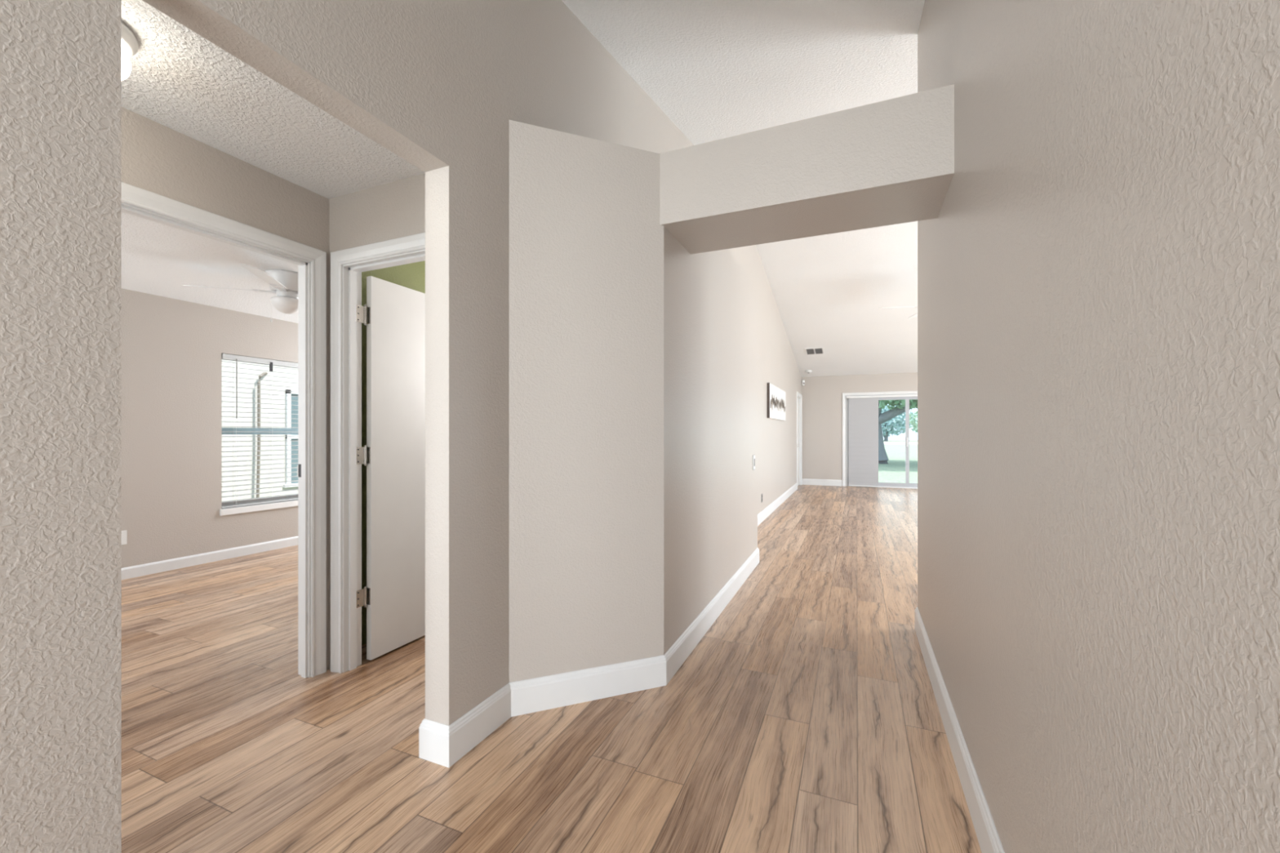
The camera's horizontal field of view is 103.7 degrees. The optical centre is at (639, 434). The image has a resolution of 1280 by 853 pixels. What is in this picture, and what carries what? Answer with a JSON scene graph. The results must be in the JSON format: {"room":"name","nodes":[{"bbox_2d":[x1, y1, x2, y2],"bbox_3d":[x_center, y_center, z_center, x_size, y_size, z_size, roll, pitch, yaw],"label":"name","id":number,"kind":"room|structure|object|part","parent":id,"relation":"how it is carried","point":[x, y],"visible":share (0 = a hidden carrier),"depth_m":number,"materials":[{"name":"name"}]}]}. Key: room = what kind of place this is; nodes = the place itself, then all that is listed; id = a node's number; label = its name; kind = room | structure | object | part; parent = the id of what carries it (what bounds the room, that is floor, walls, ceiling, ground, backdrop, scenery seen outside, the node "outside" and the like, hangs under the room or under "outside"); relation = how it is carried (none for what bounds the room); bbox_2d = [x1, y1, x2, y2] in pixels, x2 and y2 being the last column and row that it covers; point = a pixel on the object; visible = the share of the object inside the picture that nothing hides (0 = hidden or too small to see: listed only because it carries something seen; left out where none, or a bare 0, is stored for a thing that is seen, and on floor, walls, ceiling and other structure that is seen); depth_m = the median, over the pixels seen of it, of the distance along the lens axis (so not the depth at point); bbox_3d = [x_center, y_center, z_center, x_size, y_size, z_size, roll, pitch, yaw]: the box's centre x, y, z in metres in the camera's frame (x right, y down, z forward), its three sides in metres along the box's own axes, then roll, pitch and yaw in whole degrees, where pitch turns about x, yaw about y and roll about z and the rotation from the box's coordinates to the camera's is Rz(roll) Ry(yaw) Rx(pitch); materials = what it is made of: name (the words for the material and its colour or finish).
{"room":"home hallway","nodes":[
{"label":"home hallway","id":0,"kind":"room"},
{"bbox_2d":[121,288,297,568],"bbox_3d":[-4.367,0.000,4.109,0.150,2.400,5.700,0,0,23],"label":"wall","id":1,"kind":"structure","parent":0,"point":[172,349],"depth_m":4.51,"materials":[{"name":"beige paint"}]},
{"bbox_2d":[121,530,126,545],"bbox_3d":[-4.269,0.855,4.138,0.008,0.116,0.072,0,0,23],"label":"wall outlet","id":2,"kind":"object","parent":1,"relation":"attached to","point":[123,532],"visible":0.44,"depth_m":4.15,"materials":[{"name":"white plastic"}]},
{"bbox_2d":[121,536,297,579],"bbox_3d":[-2.951,1.153,3.566,2.880,0.095,5.580,0,0,23],"label":"baseboard","id":3,"kind":"structure","parent":1,"relation":"attached to","point":[137,571],"depth_m":4.65,"materials":[{"name":"white wood"}]},
{"bbox_2d":[219,360,297,515],"bbox_3d":[-3.858,0.003,5.240,0.152,1.549,0.950,0,0,23],"label":"window","id":4,"kind":"structure","parent":1,"relation":"in","point":[232,510],"depth_m":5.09,"materials":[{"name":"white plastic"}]},
{"bbox_3d":[-3.832,0.746,5.229,0.097,0.062,0.950,0,0,23],"label":"sill","id":5,"kind":"part","parent":4,"relation":"part of","materials":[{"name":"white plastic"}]},
{"bbox_2d":[221,353,297,508],"bbox_3d":[-3.827,-0.029,5.227,0.074,1.479,0.904,0,0,23],"label":"window blind","id":6,"kind":"object","parent":4,"relation":"attached to","point":[237,358],"visible":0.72,"depth_m":5.08,"materials":[{"name":"white plastic"}]},
{"bbox_3d":[-3.967,-0.013,4.926,0.050,1.417,0.002,0,0,23],"label":"ladder cord","id":7,"kind":"part","parent":6,"relation":"part of","materials":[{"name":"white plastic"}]},
{"bbox_3d":[-3.832,-0.743,5.229,0.064,0.051,0.904,0,0,23],"label":"head rail","id":8,"kind":"part","parent":6,"relation":"part of","materials":[{"name":"white plastic"}]},
{"bbox_3d":[-3.836,0.703,5.231,0.044,0.016,0.904,0,0,23],"label":"rail","id":9,"kind":"part","parent":6,"relation":"part of","materials":[{"name":"white plastic"}]},
{"bbox_3d":[-3.836,-0.013,5.231,0.050,1.417,0.002,0,0,23],"label":"ladder cord","id":10,"kind":"part","parent":6,"relation":"part of","materials":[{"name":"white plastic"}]},
{"bbox_3d":[-3.898,-0.029,5.258,0.054,0.067,0.840,0,0,23],"label":"meeting rail","id":11,"kind":"part","parent":4,"relation":"part of","materials":[{"name":"white plastic"}]},
{"bbox_2d":[121,106,328,670],"bbox_3d":[-2.144,0.000,1.387,0.085,2.400,2.815,0,0,23],"label":"wall","id":12,"kind":"structure","parent":0,"point":[157,158],"depth_m":2.15,"materials":[{"name":"beige paint"}]},
{"bbox_2d":[121,182,326,678],"bbox_3d":[-1.830,0.139,2.118,0.121,2.122,0.979,0,0,23],"label":"trim","id":13,"kind":"structure","parent":12,"relation":"attached to","point":[311,262],"depth_m":2.48,"materials":[{"name":"white wood"}]},
{"bbox_3d":[-1.692,0.182,2.505,0.024,0.065,0.001,0,0,23],"label":"plate","id":14,"kind":"part","parent":13,"relation":"part of","materials":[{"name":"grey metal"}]},
{"bbox_2d":[0,0,693,852],"bbox_3d":[-0.897,-0.766,1.502,0.115,3.932,7.450,0,0,23],"label":"wall","id":15,"kind":"structure","parent":0,"point":[439,85],"depth_m":1.01,"materials":[{"name":"beige paint"}]},
{"bbox_2d":[418,483,797,767],"bbox_3d":[1.464,1.130,6.345,0.657,0.140,10.035,0,0,23],"label":"baseboard","id":16,"kind":"structure","parent":15,"relation":"attached to","point":[440,744],"depth_m":2.23,"materials":[{"name":"white wood"}]},
{"bbox_2d":[328,173,425,669],"bbox_3d":[-1.109,0.000,2.420,1.000,2.400,0.100,0,0,23],"label":"wall","id":17,"kind":"structure","parent":0,"point":[394,210],"depth_m":2.45,"materials":[{"name":"beige paint"}]},
{"bbox_2d":[330,232,425,673],"bbox_3d":[-1.127,0.139,2.418,0.914,2.122,0.118,0,0,23],"label":"trim","id":18,"kind":"structure","parent":17,"relation":"attached to","point":[347,265],"depth_m":2.54,"materials":[{"name":"white wood"}]},
{"bbox_2d":[356,275,425,660],"bbox_3d":[-1.263,0.179,2.939,0.107,2.018,0.797,0,0,23],"label":"door","id":19,"kind":"structure","parent":17,"relation":"in","point":[393,315],"depth_m":2.77,"materials":[{"name":"white wood"}]},
{"bbox_2d":[361,260,425,644],"bbox_3d":[-1.322,0.000,3.483,0.020,2.400,1.685,0,0,23],"label":"wall","id":20,"kind":"structure","parent":0,"point":[411,276],"depth_m":2.88,"materials":[{"name":"green paint"}]},
{"bbox_2d":[121,0,924,377],"bbox_3d":[1.534,-2.074,4.783,10.460,1.769,15.400,0,0,23],"label":"ceiling","id":21,"kind":"structure","parent":0,"point":[717,69],"depth_m":3.21,"materials":[{"name":"white paint"}]},
{"bbox_2d":[121,22,137,80],"bbox_3d":[-1.621,-1.117,1.459,0.234,0.165,0.234,0,0,23],"label":"ceiling light","id":22,"kind":"object","parent":21,"relation":"attached to","point":[129,42],"visible":0.2,"depth_m":1.50,"materials":[{"name":"white glass"}]},
{"bbox_3d":[-1.621,-1.103,1.459,0.206,0.102,0.206,0,0,23],"label":"lamp shade","id":23,"kind":"part","parent":22,"relation":"part of","materials":[{"name":"white glass"}]},
{"bbox_2d":[182,263,297,322],"bbox_3d":[-2.665,-1.019,3.802,0.957,0.362,0.957,0,0,28],"label":"ceiling fan","id":24,"kind":"object","parent":21,"relation":"hanging from","point":[283,283],"visible":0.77,"depth_m":3.71,"materials":[{"name":"white plastic"}]},
{"bbox_3d":[-3.043,-1.068,3.688,0.450,0.037,0.135,0,0,-17],"label":"blade","id":25,"kind":"part","parent":24,"relation":"part of","materials":[{"name":"white ceramic"}]},
{"bbox_3d":[-2.551,-1.068,3.424,0.135,0.037,0.450,0,0,-17],"label":"blade","id":26,"kind":"part","parent":24,"relation":"part of","materials":[{"name":"white ceramic"}]},
{"bbox_3d":[-2.665,-0.966,3.802,0.212,0.115,0.212,0,0,-17],"label":"lamp shade","id":27,"kind":"part","parent":24,"relation":"part of","materials":[{"name":"white glass"}]},
{"bbox_2d":[804,346,824,355],"bbox_3d":[3.534,-1.675,10.181,0.350,0.082,0.376,0,0,23],"label":"ceiling vent","id":28,"kind":"object","parent":21,"relation":"in","point":[811,351],"visible":1,"depth_m":10.17,"materials":[{"name":"white plastic"}]},
{"bbox_2d":[887,306,917,318],"bbox_3d":[3.896,-1.880,6.706,1.013,0.812,1.013,0,0,-38],"label":"ceiling fan","id":29,"kind":"object","parent":21,"relation":"hanging from","point":[916,314],"visible":0.07,"depth_m":7.07,"materials":[{"name":"white plastic"}]},
{"bbox_3d":[3.949,-1.704,7.118,0.135,0.037,0.490,0,0,7],"label":"blade","id":30,"kind":"part","parent":29,"relation":"part of","materials":[{"name":"white ceramic"}]},
{"bbox_2d":[121,484,981,852],"bbox_3d":[1.513,1.260,4.721,10.450,0.120,15.370,0,0,23],"label":"floor","id":31,"kind":"structure","parent":0,"point":[806,717],"depth_m":2.00,"materials":[{"name":"brown wood"}]},
{"bbox_2d":[509,120,757,682],"bbox_3d":[0.270,-0.070,3.422,0.512,2.540,3.000,0,0,23],"label":"wall","id":32,"kind":"structure","parent":0,"point":[633,353],"depth_m":2.32,"materials":[{"name":"beige paint"}]},
{"bbox_2d":[752,454,755,470],"bbox_3d":[1.027,0.255,4.522,0.010,0.132,0.098,0,0,23],"label":"light switch","id":33,"kind":"object","parent":32,"relation":"attached to","point":[753,455],"visible":1,"depth_m":4.50,"materials":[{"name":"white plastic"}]},
{"bbox_2d":[659,84,954,254],"bbox_3d":[0.736,-1.171,2.368,1.209,0.341,0.438,0,0,23],"label":"beam","id":34,"kind":"structure","parent":32,"relation":"attached to","point":[891,162],"depth_m":2.18,"materials":[{"name":"beige paint"}]},
{"bbox_2d":[728,244,801,514],"bbox_3d":[2.257,-0.794,8.418,0.115,3.989,7.750,0,0,23],"label":"wall","id":35,"kind":"structure","parent":0,"point":[777,366],"depth_m":7.75,"materials":[{"name":"beige paint"}]},
{"bbox_2d":[767,382,785,421],"bbox_3d":[2.222,-0.490,8.143,0.039,0.512,1.803,0,0,23],"label":"wall art","id":36,"kind":"object","parent":35,"relation":"attached to","point":[775,396],"visible":1,"depth_m":7.88,"materials":[{"name":"fabric"}]},
{"bbox_2d":[797,397,799,485],"bbox_3d":[3.592,0.175,11.442,0.099,2.029,0.818,0,0,23],"label":"door","id":37,"kind":"structure","parent":35,"relation":"in","point":[797,397],"depth_m":11.59,"materials":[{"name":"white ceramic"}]},
{"bbox_2d":[796,391,802,484],"bbox_3d":[3.571,0.137,11.451,0.133,2.127,0.994,0,0,23],"label":"trim","id":38,"kind":"structure","parent":35,"relation":"attached to","point":[799,396],"depth_m":11.82,"materials":[{"name":"white wood"}]},
{"bbox_2d":[801,372,917,479],"bbox_3d":[6.544,-0.105,10.864,6.060,2.611,0.130,0,0,23],"label":"wall","id":39,"kind":"structure","parent":0,"point":[822,396],"depth_m":11.71,"materials":[{"name":"beige paint"}]},
{"bbox_2d":[802,478,842,486],"bbox_3d":[4.248,1.130,11.772,0.895,0.140,0.015,0,0,23],"label":"baseboard","id":40,"kind":"structure","parent":39,"relation":"attached to","point":[805,482],"depth_m":11.76,"materials":[{"name":"white wood"}]},
{"bbox_2d":[842,391,917,486],"bbox_3d":[5.823,0.127,11.093,2.529,2.147,0.018,0,0,23],"label":"trim","id":41,"kind":"structure","parent":39,"relation":"attached to","point":[844,394],"depth_m":11.56,"materials":[{"name":"white wood"}]},
{"bbox_2d":[845,394,917,488],"bbox_3d":[5.851,0.163,11.157,2.385,2.075,0.098,0,0,23],"label":"sliding door","id":42,"kind":"structure","parent":39,"relation":"in","point":[891,485],"depth_m":11.16,"materials":[{"name":"white plastic"}]},
{"bbox_2d":[846,394,917,487],"bbox_3d":[5.809,0.163,11.079,2.340,2.050,0.034,0,0,23],"label":"shade","id":43,"kind":"object","parent":42,"relation":"attached to","point":[863,411],"visible":0.91,"depth_m":11.38,"materials":[{"name":"white fabric"}]},
{"bbox_3d":[6.405,0.170,10.949,1.112,2.000,0.030,0,0,23],"label":"sliding panel","id":44,"kind":"part","parent":42,"relation":"part of","materials":[{"name":"clear glass"}]},
{"bbox_2d":[917,0,1279,852],"bbox_3d":[0.528,-0.639,0.208,0.115,3.678,6.200,0,0,23],"label":"wall","id":45,"kind":"structure","parent":0,"point":[1099,263],"depth_m":0.76,"materials":[{"name":"beige paint"}]},
{"bbox_2d":[914,607,1004,852],"bbox_3d":[0.548,1.130,0.273,0.130,0.140,6.095,0,0,23],"label":"baseboard","id":46,"kind":"structure","parent":45,"relation":"attached to","point":[988,837],"depth_m":1.74,"materials":[{"name":"white wood"}]},
{"label":"outside","id":47,"kind":"structure","parent":0,"visible":0},
{"bbox_2d":[878,440,917,483],"bbox_3d":[33.532,1.500,40.007,150.000,0.200,160.000,0,0,23],"label":"lawn","id":48,"kind":"structure","parent":47,"point":[894,471],"depth_m":22.83,"materials":[{"name":"green plant"}]},
{"bbox_2d":[880,403,912,441],"bbox_3d":[46.941,-2.518,96.305,10.254,8.060,5.560,0,0,23],"label":"tree","id":49,"kind":"object","parent":48,"relation":"on","point":[897,424],"visible":0.34,"depth_m":94.86,"materials":[{"name":"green plant"}]},
{"bbox_2d":[878,399,917,463],"bbox_3d":[14.309,-2.151,22.728,12.890,7.302,9.853,0,0,11],"label":"tree","id":50,"kind":"object","parent":48,"relation":"on","point":[894,411],"visible":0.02,"depth_m":23.61,"materials":[{"name":"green plant"}]},
{"bbox_2d":[884,441,917,444],"bbox_3d":[57.731,1.390,70.966,110.000,0.040,24.000,0,0,23],"label":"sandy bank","id":51,"kind":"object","parent":48,"relation":"on","point":[885,442],"depth_m":78.26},
{"bbox_2d":[909,408,917,432],"bbox_3d":[52.964,-1.971,89.428,9.797,6.968,5.525,0,0,23],"label":"tree","id":52,"kind":"object","parent":48,"relation":"on","point":[914,415],"visible":0.07,"depth_m":90.63,"materials":[{"name":"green plant"}]}
]}

